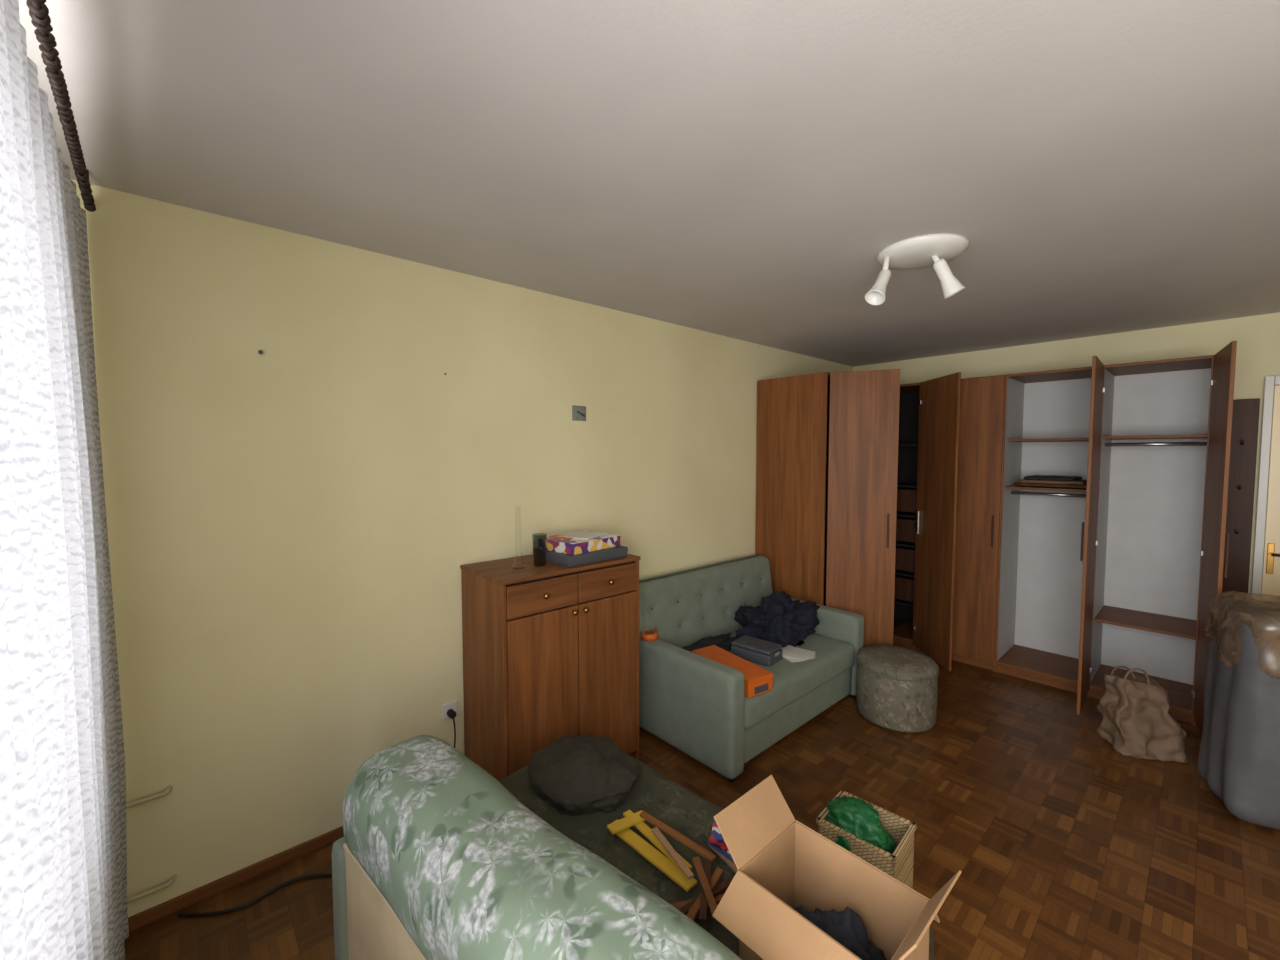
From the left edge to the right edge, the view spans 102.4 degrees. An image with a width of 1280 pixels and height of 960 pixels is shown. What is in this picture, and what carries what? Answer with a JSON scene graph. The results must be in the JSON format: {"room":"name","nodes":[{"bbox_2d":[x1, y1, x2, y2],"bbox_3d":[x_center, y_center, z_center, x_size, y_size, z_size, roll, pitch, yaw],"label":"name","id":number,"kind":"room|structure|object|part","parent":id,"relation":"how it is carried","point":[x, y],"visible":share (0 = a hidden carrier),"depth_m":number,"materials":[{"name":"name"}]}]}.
{"room":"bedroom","nodes":[
{"label":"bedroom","id":0,"kind":"room"},
{"bbox_2d":[70,179,852,916],"bbox_3d":[0.063,0.225,3.646,6.050,2.650,0.150,-3,4,-42],"label":"wall","id":1,"kind":"structure","parent":0,"point":[292,525],"depth_m":2.25,"materials":[{"name":"yellow paint"}]},
{"bbox_2d":[126,786,176,903],"bbox_3d":[-1.880,1.341,1.827,0.344,0.367,0.042,-3,4,-42],"label":"pipes","id":2,"kind":"object","parent":1,"relation":"attached to","point":[168,789],"visible":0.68,"depth_m":1.88,"materials":[{"name":"metal"}]},
{"bbox_2d":[128,826,343,931],"bbox_3d":[-0.532,1.557,3.068,4.000,0.050,0.015,-3,4,-42],"label":"baseboard","id":3,"kind":"structure","parent":1,"relation":"attached to","point":[150,915],"depth_m":2.06,"materials":[{"name":"brown wood"}]},
{"bbox_2d":[441,700,456,747],"bbox_3d":[-0.958,1.369,2.633,0.080,0.451,0.076,-3,4,-42],"label":"power outlet","id":4,"kind":"object","parent":1,"relation":"attached to","point":[449,710],"visible":0.75,"depth_m":2.62,"materials":[{"name":"white plastic"}]},
{"bbox_3d":[-0.979,1.183,2.647,0.080,0.080,0.012,-3,4,-42],"label":"plate","id":5,"kind":"part","parent":4,"relation":"part of","materials":[{"name":"white plastic"}]},
{"bbox_3d":[-0.953,1.395,2.607,0.038,0.402,0.030,-3,4,-42],"label":"cord","id":6,"kind":"part","parent":4,"relation":"part of","materials":[{"name":"black plastic"}]},
{"bbox_2d":[572,405,585,420],"bbox_3d":[-0.362,-0.403,3.112,0.100,0.090,0.025,-3,4,-42],"label":"plate","id":7,"kind":"object","parent":1,"relation":"attached to","point":[578,412],"visible":1,"depth_m":3.11,"materials":[{"name":"grey paint"}]},
{"bbox_2d":[19,0,1279,366],"bbox_3d":[1.485,-1.066,1.997,6.050,0.100,4.400,-3,4,-42],"label":"ceiling","id":8,"kind":"structure","parent":0,"point":[743,170],"depth_m":1.50,"materials":[{"name":"paint"}]},
{"bbox_2d":[26,0,95,211],"bbox_3d":[-1.069,-0.908,0.902,0.027,0.102,2.280,-3,4,-43],"label":"rail","id":9,"kind":"object","parent":8,"relation":"attached to","point":[38,11],"visible":1,"depth_m":1.17,"materials":[{"name":"black metal"}]},
{"bbox_2d":[0,0,128,959],"bbox_3d":[-1.136,0.397,1.018,0.066,2.460,2.041,-3,4,-43],"label":"lace curtain","id":10,"kind":"object","parent":9,"relation":"hanging from","point":[63,845],"visible":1,"depth_m":0.88,"materials":[{"name":"white fabric"}]},
{"bbox_2d":[865,233,968,305],"bbox_3d":[1.247,-0.908,2.307,0.409,0.248,0.360,-3,4,-42],"label":"ceiling spotlight","id":11,"kind":"object","parent":8,"relation":"attached to","point":[935,250],"depth_m":2.25,"materials":[{"name":"white metal"}]},
{"bbox_2d":[124,644,1279,959],"bbox_3d":[1.485,1.680,2.141,6.050,0.100,4.400,-3,4,-42],"label":"floor","id":12,"kind":"structure","parent":0,"point":[1065,845],"depth_m":2.30,"materials":[{"name":"wood"}]},
{"bbox_2d":[178,873,331,916],"bbox_3d":[-1.286,1.620,2.187,1.007,0.011,0.229,-3,4,-42],"label":"cable","id":13,"kind":"object","parent":12,"relation":"on","point":[320,874],"visible":0.48,"depth_m":1.98,"materials":[{"name":"black plastic"}]},
{"bbox_2d":[460,554,640,780],"bbox_3d":[-0.451,1.014,2.777,0.840,1.165,0.483,-3,4,-42],"label":"base cabinet","id":14,"kind":"object","parent":12,"relation":"on","point":[551,650],"visible":0.7,"depth_m":2.55,"materials":[{"name":"brown wood"}]},
{"bbox_2d":[532,533,546,565],"bbox_3d":[-0.514,0.357,2.641,0.074,0.160,0.074,-3,4,-42],"label":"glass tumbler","id":15,"kind":"object","parent":14,"relation":"on","point":[539,539],"visible":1,"depth_m":2.61,"materials":[{"name":"black"}]},
{"bbox_3d":[-0.463,0.555,2.471,0.389,0.153,0.021,-3,4,-42],"label":"drawer","id":16,"kind":"part","parent":14,"relation":"part of","materials":[{"name":"brown wood"}]},
{"bbox_3d":[-0.463,1.084,2.499,0.389,0.893,0.021,-3,4,-42],"label":"door","id":17,"kind":"part","parent":14,"relation":"part of","materials":[{"name":"brown wood"}]},
{"bbox_2d":[546,530,627,566],"bbox_3d":[-0.329,0.366,2.855,0.406,0.121,0.336,-3,4,-44],"label":"board games","id":18,"kind":"object","parent":14,"relation":"on","point":[578,547],"visible":0.91,"depth_m":2.74,"materials":[{"name":"cardboard"}]},
{"bbox_3d":[-0.333,0.315,2.856,0.280,0.003,0.360,3,4,40],"label":"lid","id":19,"kind":"part","parent":18,"relation":"part of","materials":[{"name":"multicoloured cardboard"}]},
{"bbox_3d":[-0.329,0.390,2.856,0.406,0.033,0.336,-3,4,-44],"label":"lid","id":20,"kind":"part","parent":18,"relation":"part of","materials":[{"name":"cardboard"}]},
{"bbox_3d":[-0.170,0.541,2.735,0.389,0.153,0.021,-3,4,-42],"label":"drawer","id":21,"kind":"part","parent":14,"relation":"part of","materials":[{"name":"brown wood"}]},
{"bbox_3d":[-0.170,1.070,2.763,0.389,0.893,0.021,-3,4,-42],"label":"door","id":22,"kind":"part","parent":14,"relation":"part of","materials":[{"name":"brown wood"}]},
{"bbox_2d":[331,735,933,959],"bbox_3d":[-0.060,1.263,1.551,1.540,0.796,1.080,3,4,41],"label":"sofa","id":23,"kind":"object","parent":12,"relation":"on","point":[437,857],"depth_m":1.34,"materials":[{"name":"green fabric"}]},
{"bbox_2d":[528,734,640,815],"bbox_3d":[-0.218,1.131,2.041,0.407,0.147,0.451,-3,4,-42],"label":"cushion","id":24,"kind":"object","parent":23,"relation":"on","point":[575,774],"visible":1,"depth_m":1.94,"materials":[{"name":"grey fabric"}]},
{"bbox_2d":[607,810,715,891],"bbox_3d":[0.054,1.175,1.671,0.369,0.049,0.145,3,4,43],"label":"wooden planks","id":25,"kind":"object","parent":23,"relation":"on","point":[676,867],"visible":0.99,"depth_m":1.66,"materials":[{"name":"yellow painted wood"},{"name":"reddish-brown wood"}]},
{"bbox_3d":[0.187,1.181,1.470,0.152,0.058,0.200,2,4,34],"label":"wooden slats","id":26,"kind":"part","parent":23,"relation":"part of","materials":[{"name":"brown wood"}]},
{"bbox_2d":[708,819,737,872],"bbox_3d":[0.303,1.161,1.655,0.167,0.078,0.147,2,4,38],"label":"pile","id":27,"kind":"object","parent":23,"relation":"on","point":[716,841],"visible":0.31,"depth_m":1.62,"materials":[{"name":"paper"}]},
{"bbox_2d":[711,819,725,843],"bbox_3d":[0.303,1.129,1.653,0.140,0.014,0.100,1,3,14],"label":"book","id":28,"kind":"object","parent":27,"relation":"on","point":[716,836],"depth_m":1.63,"materials":[{"name":"multicoloured paper"}]},
{"bbox_2d":[709,832,727,847],"bbox_3d":[0.303,1.145,1.654,0.140,0.014,0.100,1,3,25],"label":"book","id":29,"kind":"object","parent":27,"relation":"on","point":[716,839],"depth_m":1.62,"materials":[{"name":"multicoloured paper"}]},
{"bbox_2d":[708,838,730,854],"bbox_3d":[0.303,1.161,1.655,0.143,0.014,0.105,2,4,38],"label":"book","id":30,"kind":"object","parent":27,"relation":"on","point":[722,848],"depth_m":1.63,"materials":[{"name":"multicoloured paper"}]},
{"bbox_2d":[708,844,733,862],"bbox_3d":[0.303,1.177,1.655,0.100,0.014,0.140,-3,4,-43],"label":"book","id":31,"kind":"object","parent":27,"relation":"on","point":[723,852],"depth_m":1.62,"materials":[{"name":"multicoloured paper"}]},
{"bbox_2d":[709,845,737,872],"bbox_3d":[0.303,1.193,1.656,0.100,0.014,0.140,-2,4,-32],"label":"book","id":32,"kind":"object","parent":27,"relation":"on","point":[725,856],"depth_m":1.62,"materials":[{"name":"cardboard"}]},
{"bbox_2d":[712,775,961,959],"bbox_3d":[0.424,1.028,1.193,0.412,0.397,0.476,-3,4,-42],"label":"open cardboard box","id":33,"kind":"object","parent":23,"relation":"on","point":[794,893],"visible":1,"depth_m":1.23,"materials":[{"name":"cardboard"}]},
{"bbox_2d":[639,555,863,781],"bbox_3d":[0.718,1.108,3.502,1.510,0.900,0.950,-3,4,-42],"label":"loveseat","id":34,"kind":"object","parent":12,"relation":"on","point":[698,705],"visible":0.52,"depth_m":3.15,"materials":[{"name":"green fabric"}]},
{"bbox_2d":[641,629,657,640],"bbox_3d":[0.059,0.964,3.203,0.110,0.036,0.110,-3,4,-42],"label":"tape roll","id":35,"kind":"object","parent":34,"relation":"on","point":[648,635],"visible":1,"depth_m":3.16,"materials":[{"name":"plastic"}]},
{"bbox_3d":[0.219,1.273,3.026,0.120,0.560,0.900,-3,4,-42],"label":"arm","id":36,"kind":"part","parent":34,"relation":"part of","materials":[{"name":"green fabric"}]},
{"bbox_3d":[0.487,0.970,3.752,1.490,0.650,0.259,-3,4,-42],"label":"backrest","id":37,"kind":"part","parent":34,"relation":"part of","materials":[{"name":"green fabric"}]},
{"bbox_2d":[682,632,740,651],"bbox_3d":[0.426,1.094,3.369,0.774,0.093,0.203,-3,4,-42],"label":"scarf","id":38,"kind":"object","parent":34,"relation":"on","point":[724,641],"visible":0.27,"depth_m":3.40,"materials":[{"name":"fabric"}]},
{"bbox_2d":[691,645,773,697],"bbox_3d":[0.531,1.113,3.029,0.186,0.095,0.508,-2,4,-32],"label":"shoebox","id":39,"kind":"object","parent":34,"relation":"on","point":[758,680],"visible":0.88,"depth_m":2.91,"materials":[{"name":"cardboard"}]},
{"bbox_2d":[731,635,781,666],"bbox_3d":[0.754,1.098,3.320,0.286,0.095,0.180,3,4,42],"label":"case","id":40,"kind":"object","parent":34,"relation":"on","point":[766,653],"visible":0.97,"depth_m":3.26,"materials":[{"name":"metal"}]},
{"bbox_3d":[0.751,1.062,3.320,0.276,0.023,0.176,3,4,42],"label":"case lid","id":41,"kind":"part","parent":40,"relation":"part of","materials":[{"name":"plastic"}]},
{"bbox_2d":[734,591,819,647],"bbox_3d":[0.982,0.952,3.700,0.688,0.346,0.524,-3,4,-42],"label":"jacket","id":42,"kind":"object","parent":34,"relation":"on","point":[781,620],"visible":0.91,"depth_m":3.56,"materials":[{"name":"fabric"}]},
{"bbox_2d":[728,632,854,729],"bbox_3d":[0.758,1.228,3.463,1.280,0.184,0.830,-3,4,-42],"label":"seat cushion","id":43,"kind":"object","parent":34,"relation":"on","point":[795,682],"depth_m":3.18,"materials":[{"name":"green fabric"}]},
{"bbox_2d":[781,645,815,662],"bbox_3d":[0.989,1.136,3.404,0.246,0.011,0.317,-2,4,-37],"label":"paper sheets","id":44,"kind":"object","parent":34,"relation":"on","point":[792,654],"visible":0.61,"depth_m":3.35,"materials":[{"name":"white paper"}]},
{"bbox_3d":[1.252,1.220,3.955,0.120,0.570,0.900,-3,4,-42],"label":"arm","id":45,"kind":"part","parent":34,"relation":"part of","materials":[{"name":"green fabric"}]},
{"bbox_2d":[816,790,916,888],"bbox_3d":[0.862,1.437,1.991,0.303,0.402,0.260,3,4,44],"label":"wicker basket","id":46,"kind":"object","parent":12,"relation":"on","point":[880,837],"visible":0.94,"depth_m":1.93,"materials":[{"name":"beige wicker"}]},
{"bbox_2d":[826,796,896,853],"bbox_3d":[0.834,1.307,1.978,0.271,0.142,0.211,3,4,44],"label":"plastic bag","id":47,"kind":"object","parent":46,"relation":"in","point":[852,823],"depth_m":1.93,"materials":[{"name":"plastic"}]},
{"bbox_2d":[856,645,938,732],"bbox_3d":[1.690,1.360,3.400,0.490,0.408,0.490,-3,4,-42],"label":"pouf","id":48,"kind":"object","parent":12,"relation":"on","point":[897,687],"visible":1,"depth_m":3.22,"materials":[{"name":"fabric"}]},
{"bbox_2d":[857,645,938,680],"bbox_3d":[1.690,1.190,3.391,0.482,0.068,0.482,-3,4,-42],"label":"cushion","id":49,"kind":"object","parent":48,"relation":"on","point":[882,662],"depth_m":3.29,"materials":[{"name":"fabric"}]},
{"bbox_2d":[755,341,1236,735],"bbox_3d":[2.500,0.361,3.951,1.710,2.345,2.650,-3,4,-42],"label":"wardrobe","id":50,"kind":"object","parent":12,"relation":"on","point":[890,503],"visible":0.94,"depth_m":3.94,"materials":[{"name":"brown wood"}]},
{"bbox_3d":[1.643,0.335,3.828,0.228,2.270,0.425,-3,4,-42],"label":"door","id":51,"kind":"part","parent":50,"relation":"part of","materials":[{"name":"brown wood"}]},
{"bbox_3d":[1.804,0.370,3.744,0.012,0.250,0.012,1,3,21],"label":"door handle","id":52,"kind":"part","parent":50,"relation":"part of","materials":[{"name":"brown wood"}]},
{"bbox_2d":[894,598,913,606],"bbox_3d":[2.369,1.117,5.071,0.420,0.018,0.850,-3,4,-42],"label":"shelf","id":53,"kind":"object","parent":50,"relation":"attached to","point":[897,601],"depth_m":4.73,"materials":[{"name":"brown wood"}]},
{"bbox_3d":[2.409,0.996,4.691,0.020,0.200,0.240,-3,4,-42],"label":"drawer","id":54,"kind":"part","parent":50,"relation":"part of","materials":[{"name":"brown wood"}]},
{"bbox_2d":[895,569,913,576],"bbox_3d":[2.369,0.848,5.057,0.420,0.018,0.850,-3,4,-42],"label":"shelf","id":55,"kind":"object","parent":50,"relation":"attached to","point":[898,572],"depth_m":4.73,"materials":[{"name":"brown wood"}]},
{"bbox_3d":[2.409,0.726,4.676,0.020,0.200,0.240,-3,4,-42],"label":"drawer","id":56,"kind":"part","parent":50,"relation":"part of","materials":[{"name":"brown wood"}]},
{"bbox_2d":[896,540,914,547],"bbox_3d":[2.369,0.578,5.043,0.420,0.018,0.850,-3,4,-42],"label":"shelf","id":57,"kind":"object","parent":50,"relation":"attached to","point":[899,543],"depth_m":4.74,"materials":[{"name":"brown wood"}]},
{"bbox_3d":[2.409,0.457,4.662,0.020,0.200,0.240,-3,4,-42],"label":"drawer","id":58,"kind":"part","parent":50,"relation":"part of","materials":[{"name":"brown wood"}]},
{"bbox_2d":[897,511,915,517],"bbox_3d":[2.369,0.308,5.029,0.420,0.018,0.850,-3,4,-42],"label":"shelf","id":59,"kind":"object","parent":50,"relation":"attached to","point":[899,513],"depth_m":4.71,"materials":[{"name":"brown wood"}]},
{"bbox_2d":[897,482,916,487],"bbox_3d":[2.369,0.039,5.015,0.420,0.018,0.850,-3,4,-42],"label":"shelf","id":60,"kind":"object","parent":50,"relation":"attached to","point":[899,484],"depth_m":4.78,"materials":[{"name":"brown wood"}]},
{"bbox_3d":[2.409,0.187,4.648,0.020,0.200,0.240,-3,4,-42],"label":"drawer","id":61,"kind":"part","parent":50,"relation":"part of","materials":[{"name":"brown wood"}]},
{"bbox_2d":[898,444,917,446],"bbox_3d":[2.369,-0.331,4.995,0.420,0.018,0.850,-3,4,-42],"label":"shelf","id":62,"kind":"object","parent":50,"relation":"attached to","point":[899,445],"depth_m":4.67,"materials":[{"name":"brown wood"}]},
{"bbox_3d":[2.385,0.317,4.168,0.018,2.270,0.570,0,3,2],"label":"door","id":63,"kind":"part","parent":50,"relation":"part of","materials":[{"name":"brown wood"}]},
{"bbox_3d":[2.614,0.313,4.243,0.018,2.270,0.585,-3,4,-42],"label":"closed door","id":64,"kind":"part","parent":50,"relation":"part of","materials":[{"name":"brown wood"}]},
{"bbox_3d":[2.770,0.404,4.047,0.018,0.250,0.012,-3,4,-42],"label":"closed door handle","id":65,"kind":"part","parent":50,"relation":"part of","materials":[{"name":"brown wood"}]},
{"bbox_2d":[1005,485,1085,491],"bbox_3d":[3.232,0.061,4.011,0.500,0.018,0.542,-3,4,-42],"label":"shelf","id":66,"kind":"object","parent":50,"relation":"attached to","point":[1007,487],"depth_m":3.89,"materials":[{"name":"brown wood"}]},
{"bbox_2d":[1007,438,1088,441],"bbox_3d":[3.232,-0.308,3.991,0.500,0.018,0.542,-3,4,-42],"label":"shelf","id":67,"kind":"object","parent":50,"relation":"attached to","point":[1008,439],"depth_m":3.93,"materials":[{"name":"brown wood"}]},
{"bbox_3d":[3.196,0.112,3.979,0.026,0.026,0.540,-3,4,-42],"label":"rail","id":68,"kind":"part","parent":50,"relation":"part of","materials":[{"name":"metal"}]},
{"bbox_2d":[1014,475,1086,488],"bbox_3d":[3.233,0.010,4.000,0.350,0.084,0.470,-3,4,-42],"label":"wooden boards","id":69,"kind":"object","parent":50,"relation":"on","point":[1054,481],"visible":0.89,"depth_m":3.90,"materials":[{"name":"brown wood"}]},
{"bbox_3d":[2.825,0.393,3.289,0.012,0.250,0.012,-3,4,-42],"label":"door handle","id":70,"kind":"part","parent":50,"relation":"part of","materials":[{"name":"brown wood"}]},
{"bbox_3d":[2.992,0.357,3.418,0.530,2.270,0.018,-3,4,-44],"label":"door","id":71,"kind":"part","parent":50,"relation":"part of","materials":[{"name":"brown wood"}]},
{"bbox_2d":[1094,605,1196,639],"bbox_3d":[3.592,1.001,3.660,0.500,0.018,0.497,-3,4,-42],"label":"shelf","id":72,"kind":"object","parent":50,"relation":"attached to","point":[1174,624],"depth_m":3.65,"materials":[{"name":"brown wood"}]},
{"bbox_2d":[1102,434,1207,439],"bbox_3d":[3.592,-0.297,3.592,0.500,0.018,0.497,-3,4,-42],"label":"shelf","id":73,"kind":"object","parent":50,"relation":"attached to","point":[1104,436],"depth_m":3.55,"materials":[{"name":"brown wood"}]},
{"bbox_3d":[3.518,-0.245,3.527,0.026,0.026,0.495,-3,4,-42],"label":"rail","id":74,"kind":"part","parent":50,"relation":"part of","materials":[{"name":"metal"}]},
{"bbox_3d":[3.357,0.378,3.016,0.018,2.270,0.530,3,4,41],"label":"door","id":75,"kind":"part","parent":50,"relation":"part of","materials":[{"name":"brown wood"}]},
{"bbox_3d":[3.238,0.417,2.842,0.012,0.250,0.012,-3,4,-42],"label":"door handle","id":76,"kind":"part","parent":50,"relation":"part of","materials":[{"name":"brown wood"}]},
{"bbox_2d":[1096,665,1188,762],"bbox_3d":[2.942,1.331,3.014,0.371,0.506,0.270,1,3,12],"label":"paper shopping bag","id":77,"kind":"object","parent":12,"relation":"on","point":[1136,719],"visible":1,"depth_m":2.96,"materials":[{"name":"brown paper"}]},
{"bbox_3d":[2.873,1.165,3.060,0.144,0.116,0.038,1,3,12],"label":"handle","id":78,"kind":"part","parent":77,"relation":"part of","materials":[{"name":"paper"}]},
{"bbox_3d":[2.864,1.154,2.967,0.142,0.147,0.029,1,3,12],"label":"handle","id":79,"kind":"part","parent":77,"relation":"part of","materials":[{"name":"paper"}]},
{"bbox_2d":[1197,591,1279,829],"bbox_3d":[3.288,1.091,2.358,0.955,1.053,0.570,2,3,30],"label":"armchair","id":80,"kind":"object","parent":12,"relation":"on","point":[1239,757],"visible":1,"depth_m":2.41,"materials":[{"name":"fabric"}]},
{"bbox_2d":[853,312,1279,596],"bbox_3d":[3.677,0.204,4.040,0.150,2.650,4.100,-3,4,-42],"label":"wall","id":81,"kind":"structure","parent":0,"point":[1257,337],"depth_m":3.80,"materials":[{"name":"yellow paint"}]},
{"bbox_2d":[1222,398,1259,598],"bbox_3d":[4.026,0.408,3.480,0.092,1.900,0.135,-3,4,-42],"label":"panel","id":82,"kind":"object","parent":81,"relation":"attached to","point":[1245,417],"visible":0.74,"depth_m":3.47,"materials":[{"name":"brown wood"}]},
{"bbox_2d":[1251,376,1274,600],"bbox_3d":[4.111,0.442,3.420,0.049,2.240,0.040,-3,4,-42],"label":"frame","id":83,"kind":"object","parent":81,"relation":"attached to","point":[1269,382],"visible":0.56,"depth_m":3.38,"materials":[{"name":"white wood"}]},
{"bbox_2d":[1274,375,1279,384],"bbox_3d":[4.409,0.334,3.083,0.049,1.990,0.848,-3,4,-42],"label":"door","id":84,"kind":"structure","parent":81,"relation":"in","point":[1277,378],"depth_m":3.32,"materials":[{"name":"white wood"}]},
{"bbox_2d":[1261,385,1279,600],"bbox_3d":[4.411,0.485,3.093,0.041,2.168,0.846,-3,4,-42],"label":"leaf","id":85,"kind":"object","parent":84,"relation":"attached to","point":[1270,589],"depth_m":3.36,"materials":[{"name":"beige paint"}]},
{"bbox_3d":[4.134,0.514,3.377,0.008,0.200,0.030,-3,4,-42],"label":"handle","id":86,"kind":"part","parent":85,"relation":"part of","materials":[{"name":"gold metal"}]},
{"bbox_3d":[4.134,0.514,3.377,0.008,0.200,0.030,-3,4,-42],"label":"plate","id":87,"kind":"part","parent":85,"relation":"part of","materials":[{"name":"gold metal"}]}
]}

